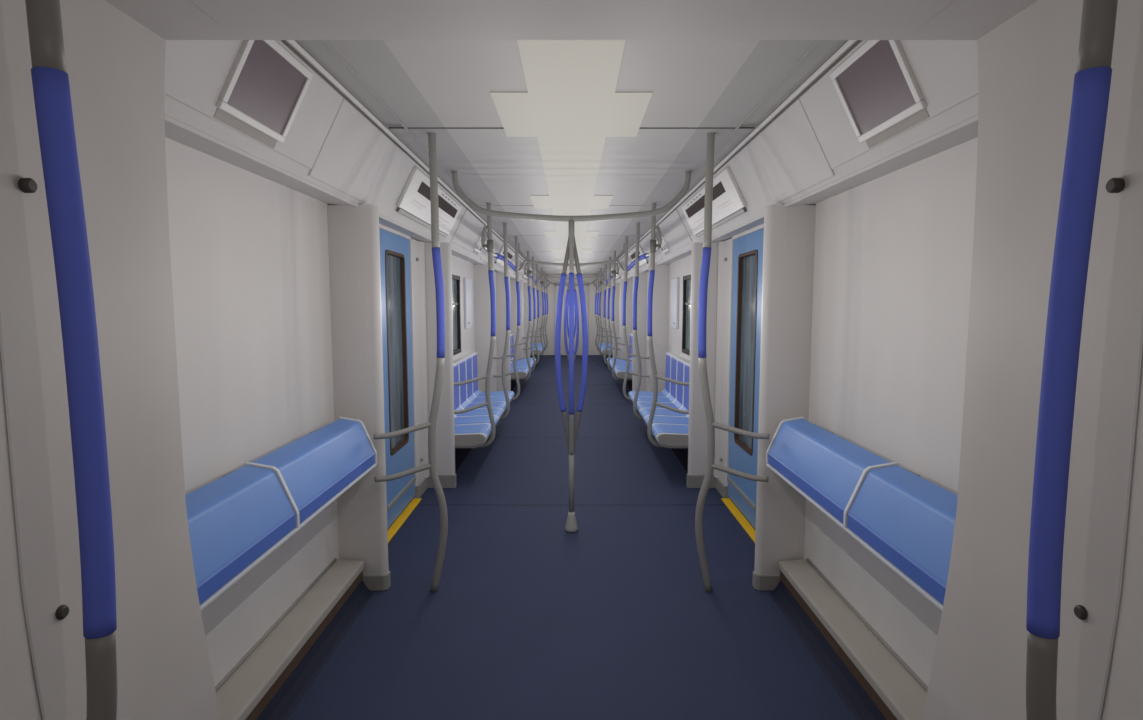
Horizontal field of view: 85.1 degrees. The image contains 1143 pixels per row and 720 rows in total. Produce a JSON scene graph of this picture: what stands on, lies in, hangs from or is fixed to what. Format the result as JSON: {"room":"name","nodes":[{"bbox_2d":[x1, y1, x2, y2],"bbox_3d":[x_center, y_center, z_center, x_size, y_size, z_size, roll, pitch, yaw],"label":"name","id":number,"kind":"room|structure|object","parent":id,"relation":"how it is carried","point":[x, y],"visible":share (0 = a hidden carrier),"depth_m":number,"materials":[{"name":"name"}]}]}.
{"room":"train carriage","nodes":[
{"label":"train carriage","id":0,"kind":"room"},
{"bbox_2d":[0,0,219,719],"bbox_3d":[-1.090,0.322,0.330,0.421,2.300,2.400,0,5,0],"label":"wall","id":1,"kind":"structure","parent":0,"point":[115,64],"depth_m":1.25,"materials":[{"name":"plastic"}]},
{"bbox_2d":[165,137,510,685],"bbox_3d":[-1.250,-0.491,9.931,0.050,2.200,16.869,0,5,0],"label":"wall","id":2,"kind":"structure","parent":0,"point":[249,251],"depth_m":2.37,"materials":[{"name":"plastic"}]},
{"bbox_2d":[185,417,376,610],"bbox_3d":[-1.101,0.476,2.344,0.249,0.248,1.564,0,5,0],"label":"bench","id":3,"kind":"object","parent":2,"relation":"attached to","point":[239,518],"visible":0.82,"depth_m":2.10,"materials":[{"name":"plastic"}]},
{"bbox_2d":[185,465,293,585],"bbox_3d":[-1.066,0.515,1.888,0.168,0.231,0.648,0,5,0],"label":"cushion","id":4,"kind":"object","parent":3,"relation":"on","point":[239,518],"depth_m":1.91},
{"bbox_2d":[252,419,373,509],"bbox_3d":[-1.066,0.444,2.669,0.168,0.231,0.873,0,5,0],"label":"cushion","id":5,"kind":"object","parent":3,"relation":"on","point":[318,467],"depth_m":2.58,"materials":[{"name":"plastic"}]},
{"bbox_2d":[164,40,540,285],"bbox_3d":[-1.077,-1.574,9.819,0.397,0.422,16.839,0,5,0],"label":"cove","id":6,"kind":"object","parent":2,"relation":"attached to","point":[334,150],"visible":0.58,"depth_m":2.40,"materials":[{"name":"plastic"}]},
{"bbox_2d":[213,40,312,147],"bbox_3d":[-0.962,-0.845,1.965,0.146,0.261,0.395,0,5,0],"label":"monitor","id":7,"kind":"object","parent":6,"relation":"attached to","point":[265,87],"visible":0.81,"depth_m":1.94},
{"bbox_2d":[396,167,461,237],"bbox_3d":[-0.961,-1.057,4.343,0.141,0.252,1.480,0,5,0],"label":"display","id":8,"kind":"object","parent":6,"relation":"attached to","point":[414,199],"visible":0.97,"depth_m":4.02,"materials":[{"name":"plastic"}]},
{"bbox_2d":[411,199,448,224],"bbox_3d":[-0.971,-1.012,4.337,0.018,0.032,1.140,0,5,0],"label":"print","id":9,"kind":"object","parent":8,"relation":"attached to","point":[419,206],"depth_m":4.12},
{"bbox_2d":[473,231,487,254],"bbox_3d":[-0.962,-1.265,6.646,0.146,0.261,0.395,0,5,0],"label":"monitor","id":10,"kind":"object","parent":6,"relation":"attached to","point":[478,247],"visible":0.59,"depth_m":6.60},
{"bbox_2d":[495,244,513,267],"bbox_3d":[-0.961,-1.477,9.024,0.141,0.252,1.480,0,5,0],"label":"display","id":11,"kind":"object","parent":6,"relation":"attached to","point":[499,262],"visible":0.61,"depth_m":8.80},
{"bbox_2d":[379,224,421,542],"bbox_3d":[-1.196,0.141,3.981,0.087,2.006,1.475,0,5,0],"label":"door","id":12,"kind":"structure","parent":2,"relation":"in","point":[394,245],"depth_m":4.35,"materials":[{"name":"blue metal"}]},
{"bbox_2d":[452,274,460,355],"bbox_3d":[-1.244,-0.449,6.275,0.051,0.834,1.164,0,5,0],"label":"window","id":13,"kind":"structure","parent":2,"relation":"in","point":[456,306],"depth_m":6.78,"materials":[{"name":"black glass"}]},
{"bbox_2d":[464,278,472,328],"bbox_3d":[-1.208,-0.667,7.315,0.034,0.580,0.430,0,5,0],"label":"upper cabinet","id":14,"kind":"object","parent":2,"relation":"attached to","point":[468,305],"visible":1,"depth_m":7.23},
{"bbox_2d":[454,424,490,447],"bbox_3d":[-0.959,0.451,5.300,0.532,0.683,0.430,0,5,0],"label":"passenger seat","id":15,"kind":"object","parent":2,"relation":"attached to","point":[475,435],"visible":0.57,"depth_m":5.12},
{"bbox_2d":[454,424,490,436],"bbox_3d":[-0.915,0.591,5.318,0.444,0.071,0.350,0,5,0],"label":"seat cushion","id":16,"kind":"object","parent":15,"relation":"on","point":[485,429],"depth_m":5.29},
{"bbox_2d":[454,415,497,425],"bbox_3d":[-0.959,0.413,5.724,0.532,0.683,0.418,0,5,0],"label":"passenger seat","id":17,"kind":"object","parent":2,"relation":"attached to","point":[471,420],"visible":0.26,"depth_m":5.70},
{"bbox_2d":[453,362,502,421],"bbox_3d":[-0.959,0.375,6.142,0.532,0.683,0.418,0,5,0],"label":"passenger seat","id":18,"kind":"object","parent":2,"relation":"attached to","point":[498,412],"visible":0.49,"depth_m":6.13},
{"bbox_2d":[455,406,502,417],"bbox_3d":[-0.915,0.516,6.155,0.444,0.071,0.350,0,5,0],"label":"seat cushion","id":19,"kind":"object","parent":18,"relation":"on","point":[498,412],"depth_m":6.10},
{"bbox_2d":[453,358,505,413],"bbox_3d":[-0.959,0.338,6.561,0.532,0.683,0.418,0,5,0],"label":"passenger seat","id":20,"kind":"object","parent":2,"relation":"attached to","point":[464,403],"visible":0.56,"depth_m":6.51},
{"bbox_2d":[461,400,505,409],"bbox_3d":[-0.915,0.478,6.573,0.444,0.071,0.350,0,5,0],"label":"seat cushion","id":21,"kind":"object","parent":20,"relation":"on","point":[465,404],"depth_m":6.54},
{"bbox_2d":[460,355,510,402],"bbox_3d":[-0.959,0.300,6.979,0.532,0.683,0.418,0,5,0],"label":"passenger seat","id":22,"kind":"object","parent":2,"relation":"attached to","point":[471,398],"visible":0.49,"depth_m":6.93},
{"bbox_2d":[468,394,510,402],"bbox_3d":[-0.915,0.440,6.992,0.444,0.071,0.350,0,5,0],"label":"seat cushion","id":23,"kind":"object","parent":22,"relation":"on","point":[471,397],"depth_m":6.93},
{"bbox_2d":[466,352,514,400],"bbox_3d":[-0.959,0.262,7.397,0.532,0.683,0.418,0,5,0],"label":"passenger seat","id":24,"kind":"object","parent":2,"relation":"attached to","point":[476,391],"visible":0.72,"depth_m":7.36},
{"bbox_2d":[474,389,513,397],"bbox_3d":[-0.915,0.403,7.410,0.444,0.071,0.350,0,5,0],"label":"seat cushion","id":25,"kind":"object","parent":24,"relation":"on","point":[477,393],"depth_m":7.37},
{"bbox_2d":[511,369,528,378],"bbox_3d":[-0.959,0.030,9.981,0.532,0.683,0.430,0,5,0],"label":"passenger seat","id":26,"kind":"object","parent":2,"relation":"attached to","point":[522,373],"visible":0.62,"depth_m":9.79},
{"bbox_2d":[287,355,855,719],"bbox_3d":[0.000,0.740,8.862,3.200,0.060,19.320,0,5,0],"label":"floor","id":27,"kind":"structure","parent":0,"point":[528,617],"depth_m":3.15,"materials":[{"name":"rubber"}]},
{"bbox_2d":[25,0,116,719],"bbox_3d":[-0.684,0.369,0.876,0.086,2.114,0.044,0,5,0],"label":"pole","id":28,"kind":"object","parent":27,"relation":"on","point":[50,78],"visible":1,"depth_m":0.83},
{"bbox_2d":[215,558,373,719],"bbox_3d":[-1.131,1.192,2.438,0.201,0.190,1.642,0,5,0],"label":"ledge","id":29,"kind":"object","parent":27,"relation":"on","point":[270,680],"visible":1,"depth_m":2.50,"materials":[{"name":"plastic"}]},
{"bbox_2d":[327,205,390,590],"bbox_3d":[-1.095,0.217,3.210,0.260,1.992,0.064,0,5,0],"label":"pillar","id":30,"kind":"structure","parent":27,"relation":"on","point":[353,232],"depth_m":3.17,"materials":[{"name":"plastic"}]},
{"bbox_2d":[373,132,447,591],"bbox_3d":[-0.813,0.054,3.119,0.362,2.341,0.063,-2,6,-21],"label":"pole","id":31,"kind":"object","parent":27,"relation":"on","point":[439,287],"visible":1,"depth_m":3.14,"materials":[{"name":"metal"}]},
{"bbox_2d":[409,239,456,498],"bbox_3d":[-1.087,0.070,4.888,0.276,1.985,0.345,0,5,0],"label":"pillar","id":32,"kind":"structure","parent":27,"relation":"on","point":[422,280],"depth_m":4.96,"materials":[{"name":"plastic"}]},
{"bbox_2d":[474,264,495,391],"bbox_3d":[-1.095,-0.203,7.891,0.260,1.992,0.064,0,5,0],"label":"pillar","id":33,"kind":"structure","parent":27,"relation":"on","point":[482,304],"depth_m":7.85,"materials":[{"name":"plastic"}]},
{"bbox_2d":[494,272,510,390],"bbox_3d":[-1.087,-0.351,9.569,0.276,1.985,0.345,0,5,0],"label":"pillar","id":34,"kind":"structure","parent":27,"relation":"on","point":[500,294],"depth_m":9.67,"materials":[{"name":"plastic"}]},
{"bbox_2d":[510,279,523,357],"bbox_3d":[-1.095,-0.624,12.573,0.260,1.992,0.064,0,5,0],"label":"pillar","id":35,"kind":"structure","parent":27,"relation":"on","point":[520,352],"depth_m":12.53,"materials":[{"name":"plastic"}]},
{"bbox_2d":[523,283,529,357],"bbox_3d":[-1.087,-0.771,14.251,0.276,1.985,0.345,0,5,0],"label":"pillar","id":36,"kind":"structure","parent":27,"relation":"on","point":[525,285],"depth_m":14.34,"materials":[{"name":"plastic"}]},
{"bbox_2d":[530,286,536,357],"bbox_3d":[-1.095,-1.045,17.254,0.260,1.992,0.064,0,5,0],"label":"pillar","id":37,"kind":"structure","parent":27,"relation":"on","point":[531,289],"depth_m":17.21,"materials":[{"name":"plastic"}]},
{"bbox_2d":[555,218,587,532],"bbox_3d":[0.022,0.117,4.062,0.192,2.040,0.215,-3,6,-30],"label":"pole","id":38,"kind":"object","parent":27,"relation":"on","point":[571,255],"visible":1,"depth_m":4.05,"materials":[{"name":"metal"}]},
{"bbox_2d":[564,282,578,409],"bbox_3d":[0.022,-0.304,8.743,0.192,2.040,0.215,-3,6,-30],"label":"pole","id":39,"kind":"object","parent":27,"relation":"on","point":[567,291],"visible":0.44,"depth_m":8.74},
{"bbox_2d":[566,295,576,336],"bbox_3d":[0.022,-0.725,13.424,0.192,2.040,0.215,-3,6,-30],"label":"pole","id":40,"kind":"object","parent":27,"relation":"on","point":[568,295],"visible":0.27,"depth_m":13.43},
{"bbox_2d":[606,286,612,357],"bbox_3d":[1.095,-1.045,17.254,0.260,1.992,0.064,0,5,0],"label":"pillar","id":41,"kind":"structure","parent":27,"relation":"on","point":[611,289],"depth_m":17.21,"materials":[{"name":"plastic"}]},
{"bbox_2d":[613,283,619,357],"bbox_3d":[1.087,-0.771,14.251,0.276,1.985,0.345,0,5,0],"label":"pillar","id":42,"kind":"structure","parent":27,"relation":"on","point":[617,285],"depth_m":14.34,"materials":[{"name":"plastic"}]},
{"bbox_2d":[619,279,632,357],"bbox_3d":[1.095,-0.624,12.573,0.260,1.992,0.064,0,5,0],"label":"pillar","id":43,"kind":"structure","parent":27,"relation":"on","point":[622,352],"depth_m":12.53,"materials":[{"name":"plastic"}]},
{"bbox_2d":[632,272,648,390],"bbox_3d":[1.087,-0.351,9.569,0.276,1.985,0.345,0,5,0],"label":"pillar","id":44,"kind":"structure","parent":27,"relation":"on","point":[642,294],"depth_m":9.67,"materials":[{"name":"plastic"}]},
{"bbox_2d":[647,264,668,391],"bbox_3d":[1.095,-0.203,7.891,0.260,1.992,0.064,0,5,0],"label":"pillar","id":45,"kind":"structure","parent":27,"relation":"on","point":[660,304],"depth_m":7.85,"materials":[{"name":"plastic"}]},
{"bbox_2d":[686,239,733,498],"bbox_3d":[1.087,0.070,4.888,0.276,1.985,0.345,0,5,0],"label":"pillar","id":46,"kind":"structure","parent":27,"relation":"on","point":[720,280],"depth_m":4.97,"materials":[{"name":"plastic"}]},
{"bbox_2d":[695,132,769,591],"bbox_3d":[0.812,0.055,3.117,0.362,2.341,0.064,2,6,22],"label":"pole","id":47,"kind":"object","parent":27,"relation":"on","point":[703,287],"visible":1,"depth_m":3.14,"materials":[{"name":"metal"}]},
{"bbox_2d":[752,205,815,590],"bbox_3d":[1.095,0.217,3.210,0.260,1.992,0.064,0,5,0],"label":"pillar","id":48,"kind":"structure","parent":27,"relation":"on","point":[789,232],"depth_m":3.17,"materials":[{"name":"plastic"}]},
{"bbox_2d":[769,558,927,719],"bbox_3d":[1.131,1.192,2.438,0.201,0.190,1.642,0,5,0],"label":"ledge","id":49,"kind":"object","parent":27,"relation":"on","point":[872,680],"visible":1,"depth_m":2.50,"materials":[{"name":"plastic"}]},
{"bbox_2d":[1026,0,1117,719],"bbox_3d":[0.684,0.369,0.876,0.086,2.114,0.044,0,5,0],"label":"pole","id":50,"kind":"object","parent":27,"relation":"on","point":[1092,78],"visible":1,"depth_m":0.83,"materials":[{"name":"plastic"}]},
{"bbox_2d":[295,40,847,274],"bbox_3d":[0.000,-1.738,9.769,1.860,0.056,16.970,0,5,0],"label":"ceiling","id":51,"kind":"structure","parent":0,"point":[414,88],"depth_m":2.67,"materials":[{"name":"plastic"}]},
{"bbox_2d":[454,203,495,447],"bbox_3d":[-0.925,-0.264,5.153,0.571,2.071,0.274,0,5,0],"label":"pole","id":52,"kind":"object","parent":51,"relation":"attached to","point":[486,377],"visible":0.94,"depth_m":5.25,"materials":[{"name":"metal"}]},
{"bbox_2d":[481,226,525,271],"bbox_3d":[-0.691,-1.154,6.907,0.130,0.225,3.483,0,5,0],"label":"handrail","id":53,"kind":"object","parent":52,"relation":"attached to","point":[488,247],"visible":0.83,"depth_m":5.20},
{"bbox_2d":[499,222,509,420],"bbox_3d":[-0.925,-0.386,6.512,0.571,2.071,0.045,0,5,0],"label":"pole","id":54,"kind":"object","parent":51,"relation":"attached to","point":[506,281],"visible":0.83,"depth_m":6.49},
{"bbox_2d":[493,236,520,400],"bbox_3d":[-0.925,-0.501,7.791,0.571,2.071,0.136,0,5,0],"label":"pole","id":55,"kind":"object","parent":51,"relation":"attached to","point":[514,354],"visible":0.89,"depth_m":7.82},
{"bbox_2d":[510,251,530,380],"bbox_3d":[-0.925,-0.685,9.834,0.571,2.071,0.274,0,5,0],"label":"pole","id":56,"kind":"object","parent":51,"relation":"attached to","point":[528,257],"visible":0.9,"depth_m":9.94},
{"bbox_2d":[523,264,539,363],"bbox_3d":[-0.925,-0.922,12.472,0.571,2.071,0.136,0,5,0],"label":"pole","id":57,"kind":"object","parent":51,"relation":"attached to","point":[538,301],"visible":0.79,"depth_m":12.50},
{"bbox_2d":[531,257,535,371],"bbox_3d":[-0.925,-0.807,11.193,0.571,2.071,0.045,0,5,0],"label":"pole","id":58,"kind":"object","parent":51,"relation":"attached to","point":[533,275],"visible":0.84,"depth_m":11.17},
{"bbox_2d":[530,268,543,355],"bbox_3d":[-0.925,-1.105,14.515,0.571,2.071,0.274,0,5,0],"label":"pole","id":59,"kind":"object","parent":51,"relation":"attached to","point":[540,330],"visible":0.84,"depth_m":14.62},
{"bbox_2d":[537,273,547,346],"bbox_3d":[-0.925,-1.343,17.153,0.571,2.071,0.136,0,5,0],"label":"pole","id":60,"kind":"object","parent":51,"relation":"attached to","point":[546,273],"visible":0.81,"depth_m":17.18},
{"bbox_2d":[543,271,545,350],"bbox_3d":[-0.925,-1.228,15.874,0.571,2.071,0.045,0,5,0],"label":"pole","id":61,"kind":"object","parent":51,"relation":"attached to","point":[544,271],"visible":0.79,"depth_m":15.86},
{"bbox_2d":[544,221,568,243],"bbox_3d":[-0.176,-1.507,7.441,0.290,0.008,2.299,0,5,0],"label":"recessed light","id":62,"kind":"object","parent":51,"relation":"in","point":[561,232],"depth_m":7.27,"materials":[{"name":"grey"}]},
{"bbox_2d":[554,221,588,243],"bbox_3d":[0.000,-1.509,7.465,0.344,0.008,2.350,0,5,0],"label":"diffuser","id":63,"kind":"object","parent":62,"relation":"attached to","point":[562,227],"depth_m":7.16,"materials":[{"name":"grey"}]},
{"bbox_2d":[550,244,566,256],"bbox_3d":[-0.196,-1.722,9.833,0.251,0.008,2.215,0,5,0],"label":"recessed light","id":64,"kind":"object","parent":51,"relation":"in","point":[562,250],"depth_m":9.71,"materials":[{"name":"grey"}]},
{"bbox_2d":[559,244,583,256],"bbox_3d":[0.000,-1.720,9.805,0.344,0.008,2.350,0,5,0],"label":"diffuser","id":65,"kind":"object","parent":64,"relation":"attached to","point":[562,250],"depth_m":9.53,"materials":[{"name":"grey"}]},
{"bbox_2d":[490,40,652,172],"bbox_3d":[0.000,-1.076,2.647,0.644,0.008,2.625,0,5,0],"label":"recessed light","id":66,"kind":"object","parent":51,"relation":"in","point":[571,104],"visible":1,"depth_m":2.59,"materials":[{"name":"grey"}]},
{"bbox_2d":[490,92,536,136],"bbox_3d":[-0.247,-1.088,2.784,0.150,0.008,0.650,0,5,0],"label":"diffuser","id":67,"kind":"object","parent":66,"relation":"attached to","point":[517,113],"depth_m":2.71,"materials":[{"name":"grey"}]},
{"bbox_2d":[517,40,625,172],"bbox_3d":[0.000,-1.076,2.647,0.344,0.008,2.625,0,5,0],"label":"diffuser","id":68,"kind":"object","parent":66,"relation":"attached to","point":[571,98],"depth_m":2.52,"materials":[{"name":"grey"}]},
{"bbox_2d":[606,92,652,136],"bbox_3d":[0.247,-1.088,2.784,0.150,0.008,0.650,0,5,0],"label":"diffuser","id":69,"kind":"object","parent":66,"relation":"attached to","point":[625,113],"depth_m":2.71,"materials":[{"name":"white"}]},
{"bbox_2d":[530,173,612,215],"bbox_3d":[0.000,-1.299,5.124,0.644,0.008,2.350,0,5,0],"label":"recessed light","id":70,"kind":"object","parent":51,"relation":"in","point":[570,194],"visible":0.93,"depth_m":4.83,"materials":[{"name":"grey"}]},
{"bbox_2d":[530,195,551,208],"bbox_3d":[-0.247,-1.299,5.124,0.150,0.008,0.650,0,5,0],"label":"diffuser","id":71,"kind":"object","parent":70,"relation":"attached to","point":[539,201],"depth_m":5.07,"materials":[{"name":"grey"}]},
{"bbox_2d":[545,173,597,215],"bbox_3d":[0.000,-1.299,5.124,0.344,0.008,2.350,0,5,0],"label":"diffuser","id":72,"kind":"object","parent":70,"relation":"attached to","point":[570,194],"depth_m":4.70,"materials":[{"name":"grey"}]},
{"bbox_2d":[591,195,612,208],"bbox_3d":[0.247,-1.299,5.124,0.150,0.008,0.650,0,5,0],"label":"diffuser","id":73,"kind":"object","parent":70,"relation":"attached to","point":[597,201],"depth_m":5.07,"materials":[{"name":"white"}]},
{"bbox_2d":[451,170,691,221],"bbox_3d":[0.000,-1.036,3.943,1.518,0.316,0.044,0,5,0],"label":"rail","id":74,"kind":"object","parent":51,"relation":"attached to","point":[456,186],"visible":1,"depth_m":3.94,"materials":[{"name":"metal"}]},
{"bbox_2d":[518,243,624,265],"bbox_3d":[0.000,-1.457,8.624,1.518,0.316,0.044,0,5,0],"label":"rail","id":75,"kind":"object","parent":51,"relation":"attached to","point":[519,251],"visible":0.86,"depth_m":8.62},
{"bbox_2d":[617,226,661,271],"bbox_3d":[0.691,-1.154,6.907,0.130,0.225,3.483,0,5,0],"label":"handrail","id":76,"kind":"object","parent":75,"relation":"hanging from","point":[654,247],"visible":0.75,"depth_m":5.20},
{"bbox_2d":[576,244,592,256],"bbox_3d":[0.196,-1.722,9.833,0.251,0.008,2.215,0,5,0],"label":"recessed light","id":77,"kind":"object","parent":51,"relation":"in","point":[580,250],"depth_m":9.71,"materials":[{"name":"grey"}]},
{"bbox_2d":[574,221,598,243],"bbox_3d":[0.176,-1.507,7.441,0.290,0.008,2.299,0,5,0],"label":"recessed light","id":78,"kind":"object","parent":51,"relation":"in","point":[580,227],"depth_m":7.27,"materials":[{"name":"grey"}]},
{"bbox_2d":[597,271,599,350],"bbox_3d":[0.925,-1.228,15.874,0.571,2.071,0.045,0,5,0],"label":"pole","id":79,"kind":"object","parent":51,"relation":"attached to","point":[598,271],"visible":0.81,"depth_m":15.86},
{"bbox_2d":[595,273,605,346],"bbox_3d":[0.925,-1.343,17.153,0.571,2.071,0.136,0,5,0],"label":"pole","id":80,"kind":"object","parent":51,"relation":"attached to","point":[596,273],"visible":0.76,"depth_m":17.18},
{"bbox_2d":[599,268,612,355],"bbox_3d":[0.925,-1.105,14.515,0.571,2.071,0.274,0,5,0],"label":"pole","id":81,"kind":"object","parent":51,"relation":"attached to","point":[602,330],"visible":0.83,"depth_m":14.62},
{"bbox_2d":[607,257,611,371],"bbox_3d":[0.925,-0.807,11.193,0.571,2.071,0.045,0,5,0],"label":"pole","id":82,"kind":"object","parent":51,"relation":"attached to","point":[609,274],"visible":0.84,"depth_m":11.17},
{"bbox_2d":[603,264,619,363],"bbox_3d":[0.925,-0.922,12.472,0.571,2.071,0.136,0,5,0],"label":"pole","id":83,"kind":"object","parent":51,"relation":"attached to","point":[604,301],"visible":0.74,"depth_m":12.50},
{"bbox_2d":[612,251,632,380],"bbox_3d":[0.925,-0.685,9.834,0.571,2.071,0.274,0,5,0],"label":"pole","id":84,"kind":"object","parent":51,"relation":"attached to","point":[614,257],"visible":0.91,"depth_m":9.94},
{"bbox_2d":[622,236,649,400],"bbox_3d":[0.925,-0.501,7.791,0.571,2.071,0.136,0,5,0],"label":"pole","id":85,"kind":"object","parent":51,"relation":"attached to","point":[628,354],"visible":0.87,"depth_m":7.82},
{"bbox_2d":[633,222,643,420],"bbox_3d":[0.925,-0.386,6.512,0.571,2.071,0.045,0,5,0],"label":"pole","id":86,"kind":"object","parent":51,"relation":"attached to","point":[636,281],"visible":0.88,"depth_m":6.49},
{"bbox_2d":[647,203,688,447],"bbox_3d":[0.925,-0.264,5.153,0.571,2.071,0.274,0,5,0],"label":"pole","id":87,"kind":"object","parent":51,"relation":"attached to","point":[656,377],"visible":0.91,"depth_m":5.25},
{"bbox_2d":[105,0,1037,39],"bbox_3d":[0.000,-0.785,0.231,2.100,0.318,2.400,0,5,0],"label":"ceiling","id":88,"kind":"structure","parent":0,"point":[169,19],"depth_m":1.32,"materials":[{"name":"plastic"}]},
{"bbox_2d":[536,275,606,354],"bbox_3d":[0.000,-1.344,18.303,2.500,2.400,0.060,0,5,0],"label":"wall","id":89,"kind":"structure","parent":0,"point":[550,350],"depth_m":18.27,"materials":[{"name":"plastic"}]},
{"bbox_2d":[554,283,588,354],"bbox_3d":[0.000,-1.195,18.263,1.000,2.110,0.044,0,5,0],"label":"door","id":90,"kind":"structure","parent":89,"relation":"in","point":[556,287],"depth_m":18.25,"materials":[{"name":"plastic"}]},
{"bbox_2d":[632,137,977,685],"bbox_3d":[1.250,-0.491,9.931,0.050,2.200,16.869,0,5,0],"label":"wall","id":91,"kind":"structure","parent":0,"point":[893,251],"depth_m":2.38,"materials":[{"name":"plastic"}]},
{"bbox_2d":[614,369,631,378],"bbox_3d":[0.959,0.030,9.981,0.532,0.683,0.430,0,5,0],"label":"passenger seat","id":92,"kind":"object","parent":91,"relation":"attached to","point":[620,373],"visible":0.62,"depth_m":9.79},
{"bbox_2d":[628,352,676,400],"bbox_3d":[0.959,0.262,7.397,0.532,0.683,0.418,0,5,0],"label":"passenger seat","id":93,"kind":"object","parent":91,"relation":"attached to","point":[666,391],"visible":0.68,"depth_m":7.36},
{"bbox_2d":[629,389,668,397],"bbox_3d":[0.915,0.403,7.410,0.444,0.071,0.350,0,5,0],"label":"seat cushion","id":94,"kind":"object","parent":93,"relation":"on","point":[665,392],"depth_m":7.37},
{"bbox_2d":[632,355,682,402],"bbox_3d":[0.959,0.300,6.979,0.532,0.683,0.418,0,5,0],"label":"passenger seat","id":95,"kind":"object","parent":91,"relation":"attached to","point":[671,398],"visible":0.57,"depth_m":6.93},
{"bbox_2d":[632,394,674,402],"bbox_3d":[0.915,0.440,6.992,0.444,0.071,0.350,0,5,0],"label":"seat cushion","id":96,"kind":"object","parent":95,"relation":"on","point":[671,397],"depth_m":6.93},
{"bbox_2d":[637,358,689,413],"bbox_3d":[0.959,0.338,6.561,0.532,0.683,0.418,0,5,0],"label":"passenger seat","id":97,"kind":"object","parent":91,"relation":"attached to","point":[678,403],"visible":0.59,"depth_m":6.51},
{"bbox_2d":[637,400,681,409],"bbox_3d":[0.915,0.478,6.573,0.444,0.071,0.350,0,5,0],"label":"seat cushion","id":98,"kind":"object","parent":97,"relation":"on","point":[677,404],"depth_m":6.54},
{"bbox_2d":[640,362,689,421],"bbox_3d":[0.959,0.375,6.142,0.532,0.683,0.418,0,5,0],"label":"passenger seat","id":99,"kind":"object","parent":91,"relation":"attached to","point":[644,412],"visible":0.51,"depth_m":6.13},
{"bbox_2d":[640,406,687,417],"bbox_3d":[0.915,0.516,6.155,0.444,0.071,0.350,0,5,0],"label":"seat cushion","id":100,"kind":"object","parent":99,"relation":"on","point":[644,412],"depth_m":6.10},
{"bbox_2d":[645,415,688,425],"bbox_3d":[0.959,0.413,5.724,0.532,0.683,0.418,0,5,0],"label":"passenger seat","id":101,"kind":"object","parent":91,"relation":"attached to","point":[671,420],"visible":0.2,"depth_m":5.70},
{"bbox_2d":[652,424,688,447],"bbox_3d":[0.959,0.451,5.300,0.532,0.683,0.430,0,5,0],"label":"passenger seat","id":102,"kind":"object","parent":91,"relation":"attached to","point":[666,435],"visible":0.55,"depth_m":5.12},
{"bbox_2d":[652,424,688,436],"bbox_3d":[0.915,0.591,5.318,0.444,0.071,0.350,0,5,0],"label":"seat cushion","id":103,"kind":"object","parent":102,"relation":"on","point":[657,429],"depth_m":5.29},
{"bbox_2d":[670,278,678,328],"bbox_3d":[1.208,-0.667,7.315,0.034,0.580,0.430,0,5,0],"label":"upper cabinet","id":104,"kind":"object","parent":91,"relation":"attached to","point":[674,304],"visible":1,"depth_m":7.23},
{"bbox_2d":[682,274,690,355],"bbox_3d":[1.244,-0.449,6.275,0.051,0.834,1.164,0,5,0],"label":"window","id":105,"kind":"structure","parent":91,"relation":"in","point":[686,306],"depth_m":6.78,"materials":[{"name":"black glass"}]},
{"bbox_2d":[721,224,763,542],"bbox_3d":[1.196,0.141,3.981,0.087,2.006,1.475,0,5,0],"label":"door","id":106,"kind":"structure","parent":91,"relation":"in","point":[748,245],"depth_m":4.35,"materials":[{"name":"blue metal"}]},
{"bbox_2d":[602,40,978,285],"bbox_3d":[1.077,-1.574,9.819,0.397,0.422,16.839,0,5,0],"label":"cove","id":107,"kind":"object","parent":91,"relation":"attached to","point":[808,150],"visible":0.55,"depth_m":2.40,"materials":[{"name":"plastic"}]},
{"bbox_2d":[629,244,647,267],"bbox_3d":[0.961,-1.477,9.024,0.141,0.252,1.480,0,5,0],"label":"display","id":108,"kind":"object","parent":107,"relation":"attached to","point":[643,262],"visible":0.6,"depth_m":8.80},
{"bbox_2d":[655,231,669,254],"bbox_3d":[0.962,-1.265,6.646,0.146,0.261,0.395,0,5,0],"label":"monitor","id":109,"kind":"object","parent":107,"relation":"attached to","point":[664,247],"visible":0.62,"depth_m":6.60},
{"bbox_2d":[681,167,746,237],"bbox_3d":[0.961,-1.057,4.343,0.141,0.252,1.480,0,5,0],"label":"display","id":110,"kind":"object","parent":107,"relation":"attached to","point":[728,199],"visible":0.96,"depth_m":4.01,"materials":[{"name":"plastic"}]},
{"bbox_2d":[694,199,731,224],"bbox_3d":[0.971,-1.012,4.337,0.018,0.032,1.140,0,5,0],"label":"print","id":111,"kind":"object","parent":110,"relation":"attached to","point":[723,206],"depth_m":4.12},
{"bbox_2d":[830,40,929,147],"bbox_3d":[0.962,-0.845,1.965,0.146,0.261,0.395,0,5,0],"label":"monitor","id":112,"kind":"object","parent":107,"relation":"attached to","point":[877,87],"visible":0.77,"depth_m":1.94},
{"bbox_2d":[766,417,957,610],"bbox_3d":[1.101,0.476,2.344,0.249,0.248,1.564,0,5,0],"label":"bench","id":113,"kind":"object","parent":91,"relation":"attached to","point":[903,518],"visible":0.8,"depth_m":2.10,"materials":[{"name":"plastic"}]},
{"bbox_2d":[769,419,890,509],"bbox_3d":[1.066,0.444,2.669,0.168,0.231,0.873,0,5,0],"label":"cushion","id":114,"kind":"object","parent":113,"relation":"on","point":[824,467],"depth_m":2.58,"materials":[{"name":"plastic"}]},
{"bbox_2d":[849,465,957,585],"bbox_3d":[1.066,0.515,1.888,0.168,0.231,0.648,0,5,0],"label":"cushion","id":115,"kind":"object","parent":113,"relation":"on","point":[903,518],"depth_m":1.91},
{"bbox_2d":[923,0,1142,719],"bbox_3d":[1.090,0.322,0.330,0.421,2.300,2.400,0,5,0],"label":"wall","id":116,"kind":"structure","parent":0,"point":[1027,64],"depth_m":1.26,"materials":[{"name":"plastic"}]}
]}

